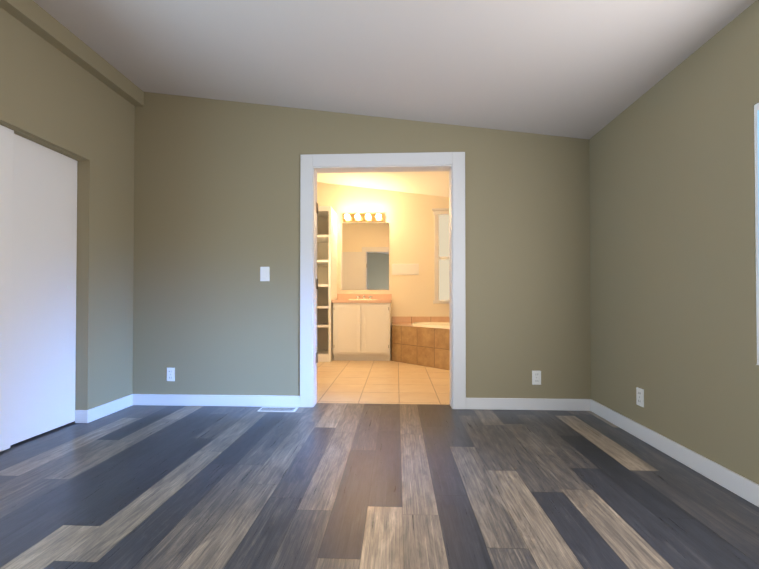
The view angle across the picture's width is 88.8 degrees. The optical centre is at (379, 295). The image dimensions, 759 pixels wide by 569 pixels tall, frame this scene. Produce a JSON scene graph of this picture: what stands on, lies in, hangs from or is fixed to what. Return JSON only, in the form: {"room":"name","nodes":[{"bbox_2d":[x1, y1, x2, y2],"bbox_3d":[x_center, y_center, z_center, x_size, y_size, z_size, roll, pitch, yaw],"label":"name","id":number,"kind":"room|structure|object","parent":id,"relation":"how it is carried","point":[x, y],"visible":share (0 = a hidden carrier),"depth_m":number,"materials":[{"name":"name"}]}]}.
{"room":"empty bedroom","nodes":[
{"label":"empty bedroom","id":0,"kind":"room"},
{"bbox_2d":[0,7,134,422],"bbox_3d":[-2.297,-0.452,1.276,0.130,2.753,4.200,0,-1,3],"label":"wall","id":1,"kind":"structure","parent":0,"point":[51,95],"depth_m":2.90,"materials":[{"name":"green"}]},
{"bbox_2d":[0,125,76,451],"bbox_3d":[-2.287,-0.040,1.926,0.068,1.944,1.902,0,-1,3],"label":"closet doors","id":2,"kind":"structure","parent":1,"relation":"in","point":[38,223],"depth_m":2.55,"materials":[{"name":"white wood"}]},
{"bbox_2d":[0,123,83,160],"bbox_3d":[-2.288,-1.016,1.938,0.080,0.004,1.906,0,-1,3],"label":"trim","id":3,"kind":"structure","parent":1,"relation":"attached to","point":[23,135],"depth_m":2.59,"materials":[{"name":"beige"}]},
{"bbox_2d":[79,394,134,422],"bbox_3d":[-2.155,0.899,3.094,0.038,0.095,0.483,0,-1,3],"label":"baseboard","id":4,"kind":"structure","parent":1,"relation":"attached to","point":[85,416],"depth_m":3.03,"materials":[{"name":"white wood"}]},
{"bbox_2d":[133,92,590,398],"bbox_3d":[-0.199,-0.538,3.318,4.140,2.973,0.065,0,-1,3],"label":"wall","id":5,"kind":"structure","parent":0,"point":[216,205],"depth_m":3.31,"materials":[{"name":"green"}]},
{"bbox_2d":[167,368,174,380],"bbox_3d":[-1.799,0.683,3.338,0.072,0.116,0.008,0,-1,3],"label":"electrical outlet","id":6,"kind":"object","parent":5,"relation":"attached to","point":[170,374],"visible":1,"depth_m":3.33,"materials":[{"name":"white plastic"}]},
{"bbox_2d":[135,394,299,406],"bbox_3d":[-1.406,0.901,3.314,1.467,0.095,0.016,0,-1,3],"label":"baseboard","id":7,"kind":"structure","parent":5,"relation":"attached to","point":[140,399],"depth_m":3.31,"materials":[{"name":"white wood"}]},
{"bbox_2d":[260,267,269,280],"bbox_3d":[-0.980,-0.181,3.309,0.080,0.124,0.013,0,-1,3],"label":"light switch","id":8,"kind":"object","parent":5,"relation":"attached to","point":[264,273],"visible":1,"depth_m":3.31,"materials":[{"name":"white plastic"}]},
{"bbox_2d":[300,152,465,408],"bbox_3d":[0.025,-0.125,3.330,1.391,2.147,0.150,0,-1,3],"label":"door frame","id":9,"kind":"structure","parent":5,"relation":"attached to","point":[309,162],"depth_m":3.27,"materials":[{"name":"white wood"}]},
{"bbox_2d":[316,202,317,362],"bbox_3d":[-0.551,-0.110,3.410,0.012,1.410,0.057,0,-1,3],"label":"jamb hinges","id":10,"kind":"object","parent":9,"relation":"attached to","point":[317,282],"visible":1,"depth_m":3.42,"materials":[{"name":"gold"}]},
{"bbox_2d":[466,398,586,410],"bbox_3d":[1.209,0.900,3.198,0.987,0.095,0.016,0,-1,3],"label":"baseboard","id":11,"kind":"structure","parent":5,"relation":"attached to","point":[471,403],"depth_m":3.19,"materials":[{"name":"white wood"}]},
{"bbox_2d":[532,371,540,384],"bbox_3d":[1.298,0.681,3.200,0.072,0.116,0.008,0,-1,3],"label":"electrical outlet","id":12,"kind":"object","parent":5,"relation":"attached to","point":[536,377],"visible":1,"depth_m":3.20,"materials":[{"name":"white plastic"}]},
{"bbox_2d":[0,403,758,568],"bbox_3d":[-0.650,0.964,1.250,4.960,0.080,4.330,0,-1,3],"label":"floor","id":13,"kind":"structure","parent":0,"point":[369,486],"depth_m":1.80,"materials":[{"name":"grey wood"}]},
{"bbox_2d":[257,407,298,411],"bbox_3d":[-0.839,0.945,3.206,0.310,0.005,0.130,0,-1,3],"label":"floor vent","id":14,"kind":"object","parent":13,"relation":"in","point":[278,409],"visible":1,"depth_m":3.19,"materials":[{"name":"white metal"}]},
{"bbox_2d":[317,171,448,196],"bbox_3d":[0.039,-1.778,4.857,3.900,0.622,3.090,0,-1,3],"label":"ceiling","id":15,"kind":"structure","parent":0,"point":[434,183],"depth_m":5.80,"materials":[{"name":"white paint"}]},
{"bbox_2d":[317,356,449,404],"bbox_3d":[0.041,1.008,4.878,3.900,0.080,2.980,0,-1,3],"label":"floor","id":16,"kind":"structure","parent":0,"point":[369,382],"depth_m":4.21,"materials":[{"name":"beige tile"}]},
{"bbox_2d":[317,206,336,361],"bbox_3d":[-0.866,-0.164,5.994,0.330,2.290,0.596,0,-1,3],"label":"linen cabinet","id":17,"kind":"object","parent":16,"relation":"on","point":[327,253],"visible":0.62,"depth_m":6.13,"materials":[{"name":"white wood"}]},
{"bbox_2d":[332,294,391,360],"bbox_3d":[-0.256,0.478,5.973,0.874,1.005,0.568,0,-1,3],"label":"bathroom vanity","id":18,"kind":"object","parent":16,"relation":"on","point":[361,327],"visible":1,"depth_m":5.71,"materials":[{"name":"white wood"}]},
{"bbox_2d":[392,317,449,369],"bbox_3d":[0.997,0.646,5.349,1.668,0.654,1.698,0,-1,3],"label":"tub","id":19,"kind":"object","parent":16,"relation":"on","point":[422,341],"visible":0.4,"depth_m":5.42,"materials":[{"name":"tile"}]},
{"bbox_2d":[317,182,449,355],"bbox_3d":[0.080,-0.475,6.321,3.590,2.919,0.130,0,-1,3],"label":"wall","id":20,"kind":"structure","parent":0,"point":[409,218],"depth_m":6.25,"materials":[{"name":"beige paint"}]},
{"bbox_2d":[342,213,383,221],"bbox_3d":[-0.264,-1.254,6.252,0.670,0.125,0.054,0,-1,3],"label":"light bar","id":21,"kind":"object","parent":20,"relation":"attached to","point":[373,218],"visible":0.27,"depth_m":6.25,"materials":[{"name":"gold metal"}]},
{"bbox_2d":[341,223,388,289],"bbox_3d":[-0.238,-0.628,6.267,0.780,1.085,0.008,0,-1,3],"label":"vanity mirror","id":22,"kind":"object","parent":20,"relation":"attached to","point":[364,256],"visible":1,"depth_m":6.26,"materials":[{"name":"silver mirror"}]},
{"bbox_2d":[392,264,418,274],"bbox_3d":[0.416,-0.416,6.232,0.430,0.180,0.013,0,-1,3],"label":"access panel","id":23,"kind":"object","parent":20,"relation":"attached to","point":[405,269],"visible":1,"depth_m":6.23,"materials":[{"name":"white"}]},
{"bbox_2d":[432,208,448,303],"bbox_3d":[1.255,-0.627,6.185,0.820,1.520,0.039,0,-1,3],"label":"bathroom window","id":24,"kind":"structure","parent":20,"relation":"in","point":[441,255],"depth_m":6.21,"materials":[{"name":"white"}]},
{"bbox_2d":[33,0,755,138],"bbox_3d":[-0.653,-1.670,1.227,4.960,0.758,4.220,0,-1,3],"label":"ceiling","id":25,"kind":"structure","parent":0,"point":[584,69],"depth_m":2.42,"materials":[{"name":"grey paint"}]},
{"bbox_2d":[0,0,143,105],"bbox_3d":[-2.189,-1.743,1.351,0.080,0.136,4.070,0,-1,3],"label":"beam","id":26,"kind":"structure","parent":25,"relation":"attached to","point":[32,15],"depth_m":2.65,"materials":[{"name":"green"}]},
{"bbox_2d":[589,0,758,484],"bbox_3d":[1.710,-0.197,1.095,0.130,2.237,4.200,0,-1,3],"label":"wall","id":27,"kind":"structure","parent":0,"point":[672,254],"depth_m":2.13,"materials":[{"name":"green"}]},
{"bbox_2d":[636,387,643,406],"bbox_3d":[1.705,0.667,2.536,0.008,0.116,0.072,0,-1,3],"label":"outlet","id":28,"kind":"object","parent":27,"relation":"attached to","point":[639,396],"visible":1,"depth_m":2.53,"materials":[{"name":"white plastic"}]},
{"bbox_2d":[587,399,758,506],"bbox_3d":[1.640,0.875,1.150,0.016,0.095,4.070,0,-1,3],"label":"baseboard","id":29,"kind":"structure","parent":27,"relation":"attached to","point":[738,485],"depth_m":2.12,"materials":[{"name":"white wood"}]},
{"bbox_2d":[754,103,758,364],"bbox_3d":[1.661,-0.276,1.268,0.015,1.160,0.920,0,-1,3],"label":"window","id":30,"kind":"structure","parent":27,"relation":"in","point":[756,128],"depth_m":1.72,"materials":[{"name":"white plastic"}]}
]}

